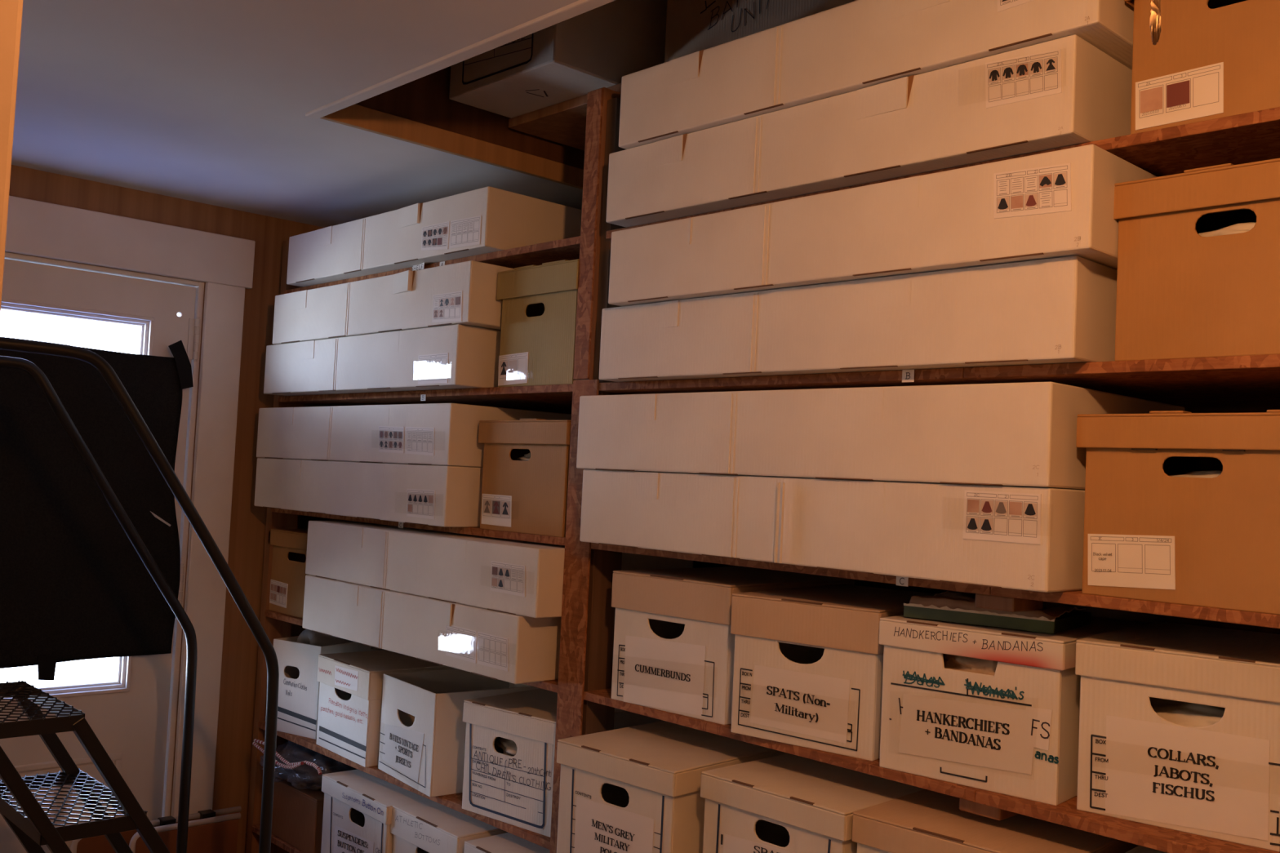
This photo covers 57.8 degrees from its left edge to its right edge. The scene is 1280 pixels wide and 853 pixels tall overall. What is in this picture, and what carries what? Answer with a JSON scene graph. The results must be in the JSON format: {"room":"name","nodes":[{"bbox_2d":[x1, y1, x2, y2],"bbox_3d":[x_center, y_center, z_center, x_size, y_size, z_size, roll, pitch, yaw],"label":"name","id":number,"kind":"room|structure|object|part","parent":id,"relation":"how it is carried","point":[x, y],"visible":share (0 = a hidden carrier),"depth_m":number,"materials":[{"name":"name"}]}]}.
{"room":"costume storage room","nodes":[
{"label":"costume storage room","id":0,"kind":"room"},
{"bbox_2d":[0,0,22,314],"bbox_3d":[-1.135,0.364,0.234,1.724,2.268,0.140,5,-4,-43],"label":"wall partition","id":1,"kind":"structure","parent":0,"point":[11,11],"depth_m":0.80,"materials":[{"name":"wood"}]},
{"bbox_2d":[4,164,345,852],"bbox_3d":[-2.030,0.040,2.652,3.940,3.050,0.120,5,-4,-43],"label":"wall","id":2,"kind":"structure","parent":0,"point":[248,521],"depth_m":3.39,"materials":[{"name":"brown wood"}]},
{"bbox_2d":[0,258,200,852],"bbox_3d":[-1.642,0.581,2.973,0.908,2.019,0.056,5,-4,-43],"label":"door","id":3,"kind":"structure","parent":2,"relation":"in","point":[128,714],"depth_m":3.17,"materials":[{"name":"paint"}]},
{"bbox_3d":[-1.633,1.156,2.961,0.521,0.524,0.003,5,-4,-43],"label":"panel","id":4,"kind":"part","parent":3,"relation":"part of","materials":[{"name":"paint"}]},
{"bbox_3d":[-1.632,1.156,2.959,0.565,0.568,0.009,5,-4,-43],"label":"panel moulding","id":5,"kind":"part","parent":3,"relation":"part of","materials":[{"name":"paint"}]},
{"bbox_2d":[0,340,193,680],"bbox_3d":[-1.601,0.193,2.960,0.885,0.925,0.024,5,-4,-43],"label":"sheet","id":6,"kind":"object","parent":3,"relation":"attached to","point":[73,585],"visible":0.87,"depth_m":3.08,"materials":[{"name":"black fabric"}]},
{"bbox_2d":[4,252,204,817],"bbox_3d":[-1.671,0.577,2.994,0.930,2.043,0.118,5,-4,-43],"label":"trim","id":7,"kind":"structure","parent":2,"relation":"attached to","point":[199,286],"depth_m":3.26,"materials":[{"name":"paint"}]},
{"bbox_2d":[4,195,255,288],"bbox_3d":[-1.570,-0.513,2.990,1.197,0.141,0.023,5,-4,-43],"label":"trim","id":8,"kind":"structure","parent":2,"relation":"attached to","point":[34,228],"depth_m":3.14,"materials":[{"name":"paint"}]},
{"bbox_2d":[170,281,244,817],"bbox_3d":[-1.623,0.577,2.941,1.157,2.043,0.020,5,-4,-43],"label":"trim","id":9,"kind":"structure","parent":2,"relation":"attached to","point":[224,304],"depth_m":3.30,"materials":[{"name":"paint"}]},
{"bbox_2d":[11,0,582,227],"bbox_3d":[-0.309,-0.717,0.920,3.720,0.030,4.762,5,-4,-43],"label":"ceiling","id":10,"kind":"structure","parent":0,"point":[203,101],"depth_m":2.34,"materials":[{"name":"paint"}]},
{"bbox_3d":[0.223,-0.612,0.625,0.110,0.157,0.110,5,-4,-43],"label":"ceiling lamp","id":11,"kind":"object","parent":10,"relation":"attached to","visible":0},
{"bbox_2d":[1149,0,1161,44],"bbox_3d":[0.276,-0.406,0.609,0.006,0.416,0.006,5,-4,-43],"label":"pull cord","id":12,"kind":"object","parent":11,"relation":"hanging from","point":[1155,22],"visible":1,"depth_m":0.60,"materials":[{"name":"fabric"}]},
{"bbox_2d":[355,66,584,169],"bbox_3d":[-0.296,-0.996,2.836,1.110,0.702,0.054,5,-4,-43],"label":"wall","id":13,"kind":"structure","parent":0,"point":[425,100],"depth_m":2.67,"materials":[{"name":"brown wood"}]},
{"bbox_2d":[320,103,583,189],"bbox_3d":[-0.286,-0.637,2.797,1.063,0.047,0.016,5,-4,-43],"label":"trim","id":14,"kind":"structure","parent":13,"relation":"attached to","point":[356,116],"depth_m":2.66,"materials":[{"name":"brown wood"}]},
{"bbox_2d":[305,0,614,119],"bbox_3d":[0.593,-0.672,1.075,0.029,0.051,3.726,5,-4,-43],"label":"trim","id":15,"kind":"structure","parent":13,"relation":"attached to","point":[580,6],"depth_m":2.01,"materials":[{"name":"paint"}]},
{"bbox_2d":[693,405,1279,634],"bbox_3d":[1.080,0.164,2.152,0.100,3.050,4.882,5,-4,-43],"label":"wall","id":16,"kind":"structure","parent":0,"point":[1095,611],"depth_m":2.18,"materials":[{"name":"brown wood"}]},
{"bbox_3d":[-0.432,1.590,0.815,3.940,0.060,5.020,5,-4,-43],"label":"floor","id":17,"kind":"structure","parent":0,"visible":0},
{"bbox_2d":[0,336,279,852],"bbox_3d":[-1.219,0.720,2.443,1.183,1.750,0.454,5,-4,-43],"label":"ladder","id":18,"kind":"object","parent":17,"relation":"on","point":[33,831],"visible":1,"depth_m":2.45,"materials":[{"name":"black metal"}]},
{"bbox_3d":[-1.384,0.696,2.578,0.811,1.696,0.024,5,-4,-43],"label":"handrail","id":19,"kind":"part","parent":18,"relation":"part of","materials":[{"name":"black metal"}]},
{"bbox_2d":[70,805,241,852],"bbox_3d":[-1.295,1.329,3.133,0.458,0.530,0.119,5,-4,-43],"label":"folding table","id":20,"kind":"object","parent":17,"relation":"on","point":[209,831],"visible":0.8,"depth_m":3.15,"materials":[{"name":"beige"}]},
{"bbox_2d":[245,83,1279,852],"bbox_3d":[0.158,0.473,2.517,0.656,2.380,3.050,5,-4,-43],"label":"shelving","id":21,"kind":"object","parent":17,"relation":"on","point":[589,122],"visible":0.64,"depth_m":2.31,"materials":[{"name":"brown wood"}]},
{"bbox_2d":[267,528,307,618],"bbox_3d":[-0.809,0.432,3.395,0.410,0.238,0.405,5,-4,-43],"label":"box","id":22,"kind":"object","parent":21,"relation":"on","point":[287,582],"visible":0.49,"depth_m":3.32,"materials":[{"name":"cardboard"}]},
{"bbox_3d":[-0.804,0.336,3.399,0.410,0.047,0.405,5,-4,-43],"label":"lid","id":23,"kind":"part","parent":22,"relation":"part of","materials":[{"name":"cardboard"}]},
{"bbox_2d":[271,771,324,852],"bbox_3d":[-0.866,1.086,3.316,0.302,0.156,0.332,5,-3,-42],"label":"carton","id":24,"kind":"object","parent":21,"relation":"on","point":[297,813],"visible":0.21,"depth_m":3.17,"materials":[{"name":"cardboard"}]},
{"bbox_2d":[252,738,357,790],"bbox_3d":[-0.873,0.942,3.233,0.316,0.122,0.460,5,-4,-43],"label":"bag","id":25,"kind":"object","parent":24,"relation":"on","point":[304,766],"visible":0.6,"depth_m":3.17,"materials":[{"name":"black plastic"}]},
{"bbox_3d":[-0.979,0.893,3.125,0.009,0.038,0.285,5,-4,-43],"label":"striped cord","id":26,"kind":"part","parent":25,"relation":"part of","materials":[{"name":"fabric"}]},
{"bbox_3d":[-0.948,0.889,3.108,0.009,0.036,0.380,5,-4,-43],"label":"striped cord","id":27,"kind":"part","parent":25,"relation":"part of","materials":[{"name":"fabric"}]},
{"bbox_2d":[273,633,383,739],"bbox_3d":[-0.870,0.743,3.394,0.191,0.254,0.371,1,-3,31],"label":"box","id":28,"kind":"object","parent":21,"relation":"on","point":[299,686],"visible":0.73,"depth_m":3.24,"materials":[{"name":"white cardboard"}]},
{"bbox_2d":[297,629,311,644],"bbox_3d":[-0.866,0.628,3.382,0.289,0.162,0.182,5,-4,-43],"label":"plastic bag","id":29,"kind":"object","parent":28,"relation":"in","point":[305,630],"visible":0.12,"depth_m":3.31,"materials":[{"name":"plastic"}]},
{"bbox_2d":[313,639,355,646],"bbox_3d":[-0.865,0.677,3.379,0.277,0.116,0.157,5,-4,-43],"label":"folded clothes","id":30,"kind":"object","parent":28,"relation":"in","point":[340,642],"visible":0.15,"depth_m":3.34,"materials":[{"name":"grey fabric"}]},
{"bbox_2d":[320,769,428,852],"bbox_3d":[-0.560,1.034,2.975,0.403,0.258,0.341,5,-3,-41],"label":"box","id":31,"kind":"object","parent":21,"relation":"on","point":[357,806],"visible":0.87,"depth_m":2.87,"materials":[{"name":"white cardboard"}]},
{"bbox_3d":[-0.555,0.928,2.981,0.402,0.044,0.341,5,-3,-41],"label":"lid","id":32,"kind":"part","parent":31,"relation":"part of","materials":[{"name":"white cardboard"}]},
{"bbox_2d":[263,324,501,395],"bbox_3d":[-0.582,-0.149,3.136,0.460,0.140,0.966,5,-4,-43],"label":"storage box","id":33,"kind":"object","parent":21,"relation":"on","point":[456,356],"visible":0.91,"depth_m":2.85,"materials":[{"name":"white cardboard"}]},
{"bbox_2d":[272,260,514,344],"bbox_3d":[-0.552,-0.289,3.103,0.469,0.140,0.964,5,-4,-43],"label":"storage box","id":34,"kind":"object","parent":33,"relation":"on","point":[464,293],"visible":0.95,"depth_m":2.83,"materials":[{"name":"white cardboard"}]},
{"bbox_2d":[315,649,456,767],"bbox_3d":[-0.636,0.749,3.144,0.383,0.241,0.297,5,-3,-40],"label":"box","id":35,"kind":"object","parent":21,"relation":"on","point":[351,686],"visible":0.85,"depth_m":3.01,"materials":[{"name":"white cardboard"}]},
{"bbox_3d":[-0.631,0.665,3.148,0.382,0.073,0.297,5,-3,-40],"label":"lid","id":36,"kind":"part","parent":35,"relation":"part of","materials":[{"name":"beige cardboard"}]},
{"bbox_2d":[302,574,561,684],"bbox_3d":[-0.406,0.476,2.877,0.461,0.140,0.926,5,-4,-43],"label":"storage box","id":37,"kind":"object","parent":21,"relation":"on","point":[515,649],"visible":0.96,"depth_m":2.60,"materials":[{"name":"white cardboard"}]},
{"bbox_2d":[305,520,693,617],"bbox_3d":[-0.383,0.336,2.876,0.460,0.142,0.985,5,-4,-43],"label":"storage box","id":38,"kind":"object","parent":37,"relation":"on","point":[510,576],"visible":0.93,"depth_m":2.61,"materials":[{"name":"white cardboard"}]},
{"bbox_2d":[286,186,582,286],"bbox_3d":[-0.513,-0.460,3.118,0.463,0.138,0.963,5,-4,-43],"label":"storage box","id":39,"kind":"object","parent":21,"relation":"on","point":[486,220],"visible":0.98,"depth_m":2.79,"materials":[{"name":"white cardboard"}]},
{"bbox_2d":[390,799,506,852],"bbox_3d":[-0.348,1.034,2.755,0.403,0.258,0.287,5,-3,-42],"label":"box","id":40,"kind":"object","parent":21,"relation":"on","point":[423,826],"visible":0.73,"depth_m":2.64,"materials":[{"name":"white cardboard"}]},
{"bbox_2d":[377,668,540,797],"bbox_3d":[-0.418,0.750,2.904,0.373,0.236,0.290,5,-3,-36],"label":"box","id":41,"kind":"object","parent":21,"relation":"on","point":[423,729],"visible":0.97,"depth_m":2.76,"materials":[{"name":"white cardboard"}]},
{"bbox_2d":[463,832,549,852],"bbox_3d":[-0.132,1.034,2.513,0.402,0.255,0.312,5,-3,-42],"label":"box","id":42,"kind":"object","parent":21,"relation":"on","point":[507,842],"visible":0.27,"depth_m":2.49,"materials":[{"name":"white cardboard"}]},
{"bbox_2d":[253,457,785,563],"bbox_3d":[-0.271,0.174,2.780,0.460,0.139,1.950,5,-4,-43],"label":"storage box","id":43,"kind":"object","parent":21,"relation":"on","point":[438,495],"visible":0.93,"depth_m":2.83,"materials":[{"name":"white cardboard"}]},
{"bbox_2d":[256,403,571,467],"bbox_3d":[-0.603,0.033,3.141,0.460,0.143,0.975,5,-4,-43],"label":"storage box","id":44,"kind":"object","parent":43,"relation":"on","point":[443,434],"visible":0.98,"depth_m":2.84,"materials":[{"name":"white cardboard"}]},
{"bbox_2d":[478,418,571,537],"bbox_3d":[-0.117,0.121,2.676,0.410,0.250,0.315,5,-4,-43],"label":"box","id":45,"kind":"object","parent":21,"relation":"on","point":[530,496],"visible":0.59,"depth_m":2.53,"materials":[{"name":"cardboard"}]},
{"bbox_2d":[517,453,530,460],"bbox_3d":[-0.213,0.077,2.603,0.111,0.040,0.158,5,-4,-43],"label":"folded cloth","id":46,"kind":"object","parent":45,"relation":"in","point":[526,457],"visible":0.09,"depth_m":2.59,"materials":[{"name":"white fabric"}]},
{"bbox_3d":[-0.113,0.024,2.680,0.410,0.055,0.315,5,-4,-43],"label":"lid","id":47,"kind":"part","parent":45,"relation":"part of","materials":[{"name":"cardboard"}]},
{"bbox_2d":[496,258,579,386],"bbox_3d":[-0.085,-0.209,2.673,0.410,0.266,0.283,5,-4,-43],"label":"box","id":48,"kind":"object","parent":21,"relation":"on","point":[540,302],"visible":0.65,"depth_m":2.53,"materials":[{"name":"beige cardboard"}]},
{"bbox_3d":[-0.080,-0.309,2.678,0.410,0.068,0.283,5,-4,-43],"label":"lid","id":49,"kind":"part","parent":48,"relation":"part of","materials":[{"name":"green cardboard"}]},
{"bbox_2d":[448,0,666,118],"bbox_3d":[-0.145,-0.881,2.647,0.428,0.306,0.388,5,-4,-43],"label":"box","id":50,"kind":"object","parent":21,"relation":"on","point":[580,55],"visible":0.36,"depth_m":2.49,"materials":[{"name":"beige cardboard"}]},
{"bbox_2d":[462,688,662,837],"bbox_3d":[-0.166,0.749,2.657,0.290,0.242,0.392,1,-3,40],"label":"box","id":51,"kind":"object","parent":21,"relation":"on","point":[517,790],"visible":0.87,"depth_m":2.52,"materials":[{"name":"white cardboard"}]},
{"bbox_2d":[495,737,516,756],"bbox_3d":[-0.251,0.716,2.583,0.133,0.050,0.205,5,-4,-43],"label":"folded cloth","id":52,"kind":"object","parent":51,"relation":"in","point":[508,747],"visible":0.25,"depth_m":2.56,"materials":[{"name":"white fabric"}]},
{"bbox_3d":[-0.161,0.653,2.662,0.290,0.048,0.392,1,-3,40],"label":"lid","id":53,"kind":"part","parent":51,"relation":"part of","materials":[{"name":"white cardboard"}]},
{"bbox_2d":[556,720,787,852],"bbox_3d":[0.083,0.729,2.208,0.293,0.263,0.402,0,-4,43],"label":"box","id":54,"kind":"object","parent":21,"relation":"on","point":[636,788],"visible":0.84,"depth_m":2.08,"materials":[{"name":"white cardboard"}]},
{"bbox_3d":[0.088,0.621,2.213,0.293,0.044,0.402,0,-4,43],"label":"lid","id":55,"kind":"part","parent":54,"relation":"part of","materials":[{"name":"beige cardboard"}]},
{"bbox_2d":[611,566,854,724],"bbox_3d":[0.187,0.424,2.328,0.302,0.252,0.402,0,-4,44],"label":"box","id":56,"kind":"object","parent":21,"relation":"on","point":[673,649],"visible":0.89,"depth_m":2.19,"materials":[{"name":"white cardboard"}]},
{"bbox_3d":[0.192,0.334,2.333,0.302,0.072,0.402,0,-4,44],"label":"lid","id":57,"kind":"part","parent":56,"relation":"part of","materials":[{"name":"beige cardboard"}]},
{"bbox_2d":[664,0,856,62],"bbox_3d":[0.393,-0.896,2.381,0.401,0.360,0.560,5,-4,-43],"label":"box","id":58,"kind":"object","parent":21,"relation":"on","point":[692,26],"visible":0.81,"depth_m":2.32,"materials":[{"name":"beige cardboard"}]},
{"bbox_2d":[700,753,924,852],"bbox_3d":[0.344,0.730,1.991,0.402,0.267,0.296,5,-4,-44],"label":"box","id":59,"kind":"object","parent":21,"relation":"on","point":[785,803],"visible":0.62,"depth_m":1.90,"materials":[{"name":"white cardboard"}]},
{"bbox_2d":[579,469,1084,592],"bbox_3d":[0.388,0.171,2.100,0.460,0.144,0.993,5,-4,-43],"label":"storage box","id":60,"kind":"object","parent":21,"relation":"on","point":[1028,539],"visible":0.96,"depth_m":1.82,"materials":[{"name":"white cardboard"}]},
{"bbox_2d":[576,382,1184,489],"bbox_3d":[0.384,0.026,2.111,0.459,0.146,1.001,5,-4,-43],"label":"storage box","id":61,"kind":"object","parent":60,"relation":"on","point":[1002,434],"visible":0.94,"depth_m":1.82,"materials":[{"name":"white cardboard"}]},
{"bbox_2d":[730,584,936,760],"bbox_3d":[0.391,0.428,2.101,0.284,0.242,0.402,1,-3,38],"label":"box","id":62,"kind":"object","parent":21,"relation":"on","point":[808,661],"visible":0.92,"depth_m":1.95,"materials":[{"name":"white cardboard"}]},
{"bbox_3d":[0.395,0.343,2.105,0.284,0.070,0.402,1,-3,38],"label":"lid","id":63,"kind":"part","parent":62,"relation":"part of","materials":[{"name":"beige cardboard"}]},
{"bbox_2d":[599,255,1117,382],"bbox_3d":[0.424,-0.150,2.107,0.459,0.143,0.987,5,-4,-43],"label":"storage box","id":64,"kind":"object","parent":21,"relation":"on","point":[1060,309],"visible":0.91,"depth_m":1.82,"materials":[{"name":"white cardboard"}]},
{"bbox_2d":[608,144,1209,306],"bbox_3d":[0.438,-0.295,2.065,0.459,0.143,0.970,5,-4,-43],"label":"storage box","id":65,"kind":"object","parent":64,"relation":"on","point":[1058,203],"visible":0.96,"depth_m":1.79,"materials":[{"name":"white cardboard"}]},
{"bbox_2d":[605,34,1132,226],"bbox_3d":[0.433,-0.462,2.118,0.460,0.140,0.973,5,-4,-43],"label":"storage box","id":66,"kind":"object","parent":21,"relation":"on","point":[1064,91],"visible":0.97,"depth_m":1.83,"materials":[{"name":"white cardboard"}]},
{"bbox_2d":[618,0,1133,149],"bbox_3d":[0.457,-0.604,2.083,0.459,0.142,0.968,5,-4,-43],"label":"storage box","id":67,"kind":"object","parent":66,"relation":"on","point":[856,45],"visible":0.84,"depth_m":1.89,"materials":[{"name":"white cardboard"}]},
{"bbox_2d":[852,789,1137,852],"bbox_3d":[0.569,0.730,1.784,0.320,0.269,0.402,0,-4,43],"label":"box","id":68,"kind":"object","parent":21,"relation":"on","point":[925,820],"visible":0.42,"depth_m":1.70,"materials":[{"name":"white cardboard"}]},
{"bbox_2d":[879,615,1145,805],"bbox_3d":[0.615,0.433,1.885,0.293,0.234,0.402,0,-3,41],"label":"box","id":69,"kind":"object","parent":21,"relation":"on","point":[1014,731],"visible":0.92,"depth_m":1.72,"materials":[{"name":"white cardboard"}]},
{"bbox_2d":[942,653,997,675],"bbox_3d":[0.540,0.374,1.796,0.129,0.070,0.189,5,-4,-43],"label":"folded cloth","id":70,"kind":"object","parent":69,"relation":"in","point":[950,661],"visible":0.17,"depth_m":1.76,"materials":[{"name":"beige fabric"}]},
{"bbox_2d":[903,603,1091,634],"bbox_3d":[0.573,0.299,1.858,0.236,0.024,0.201,1,-3,36],"label":"flat box","id":71,"kind":"object","parent":69,"relation":"on","point":[1074,619],"visible":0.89,"depth_m":1.78,"materials":[{"name":"green cardboard"}]},
{"bbox_2d":[909,591,1087,620],"bbox_3d":[0.573,0.289,1.857,0.228,0.029,0.188,1,-3,36],"label":"tissue paper","id":72,"kind":"object","parent":71,"relation":"in","point":[1050,611],"visible":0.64,"depth_m":1.82,"materials":[{"name":"white paper"}]},
{"bbox_3d":[0.620,0.338,1.890,0.293,0.042,0.402,0,-3,41],"label":"lid","id":73,"kind":"part","parent":69,"relation":"part of","materials":[{"name":"white cardboard"}]},
{"bbox_2d":[1125,845,1166,852],"bbox_3d":[0.821,0.735,1.547,0.322,0.262,0.402,0,-4,43],"label":"box","id":74,"kind":"object","parent":21,"relation":"on","point":[1139,849],"visible":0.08,"depth_m":1.65,"materials":[{"name":"white cardboard"}]},
{"bbox_2d":[1075,621,1279,852],"bbox_3d":[0.840,0.433,1.705,0.270,0.238,0.402,1,-3,38],"label":"box","id":75,"kind":"object","parent":21,"relation":"on","point":[1220,780],"visible":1,"depth_m":1.56,"materials":[{"name":"white cardboard"}]},
{"bbox_3d":[0.843,0.340,1.710,0.266,0.049,0.402,1,-3,38],"label":"lid","id":76,"kind":"part","parent":75,"relation":"part of","materials":[{"name":"beige cardboard"}]},
{"bbox_2d":[1149,697,1225,727],"bbox_3d":[0.773,0.407,1.605,0.138,0.056,0.220,5,-4,-43],"label":"folded cloth","id":77,"kind":"object","parent":75,"relation":"in","point":[1183,713],"visible":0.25,"depth_m":1.58,"materials":[{"name":"white fabric"}]},
{"bbox_2d":[1075,409,1279,614],"bbox_3d":[0.892,0.118,1.609,0.410,0.253,0.405,5,-4,-43],"label":"box","id":78,"kind":"object","parent":21,"relation":"on","point":[1150,534],"visible":1,"depth_m":1.52,"materials":[{"name":"cardboard"}]},
{"bbox_3d":[0.897,0.018,1.613,0.410,0.050,0.405,5,-4,-43],"label":"lid","id":79,"kind":"part","parent":78,"relation":"part of","materials":[{"name":"cardboard"}]},
{"bbox_2d":[1165,471,1222,478],"bbox_3d":[0.773,0.093,1.563,0.134,0.065,0.218,5,-4,-43],"label":"tissue paper","id":80,"kind":"object","parent":78,"relation":"in","point":[1210,474],"visible":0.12,"depth_m":1.55,"materials":[{"name":"white paper"}]},
{"bbox_2d":[1113,157,1279,360],"bbox_3d":[0.933,-0.202,1.597,0.410,0.250,0.405,5,-4,-43],"label":"box","id":81,"kind":"object","parent":21,"relation":"on","point":[1182,293],"visible":0.93,"depth_m":1.53,"materials":[{"name":"cardboard"}]},
{"bbox_3d":[0.937,-0.300,1.601,0.410,0.054,0.405,5,-4,-43],"label":"lid","id":82,"kind":"part","parent":81,"relation":"part of","materials":[{"name":"cardboard"}]},
{"bbox_2d":[1198,222,1256,236],"bbox_3d":[0.817,-0.244,1.544,0.116,0.055,0.209,5,-4,-43],"label":"folded cloth","id":83,"kind":"object","parent":81,"relation":"in","point":[1240,228],"visible":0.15,"depth_m":1.52,"materials":[{"name":"white fabric"}]},
{"bbox_2d":[1124,0,1279,133],"bbox_3d":[0.957,-0.528,1.602,0.410,0.275,0.405,5,-4,-43],"label":"box","id":84,"kind":"object","parent":21,"relation":"on","point":[1210,59],"visible":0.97,"depth_m":1.54,"materials":[{"name":"cardboard"}]},
{"bbox_3d":[0.962,-0.621,1.607,0.410,0.087,0.405,5,-4,-43],"label":"lid","id":85,"kind":"part","parent":84,"relation":"part of","materials":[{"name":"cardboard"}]}
]}

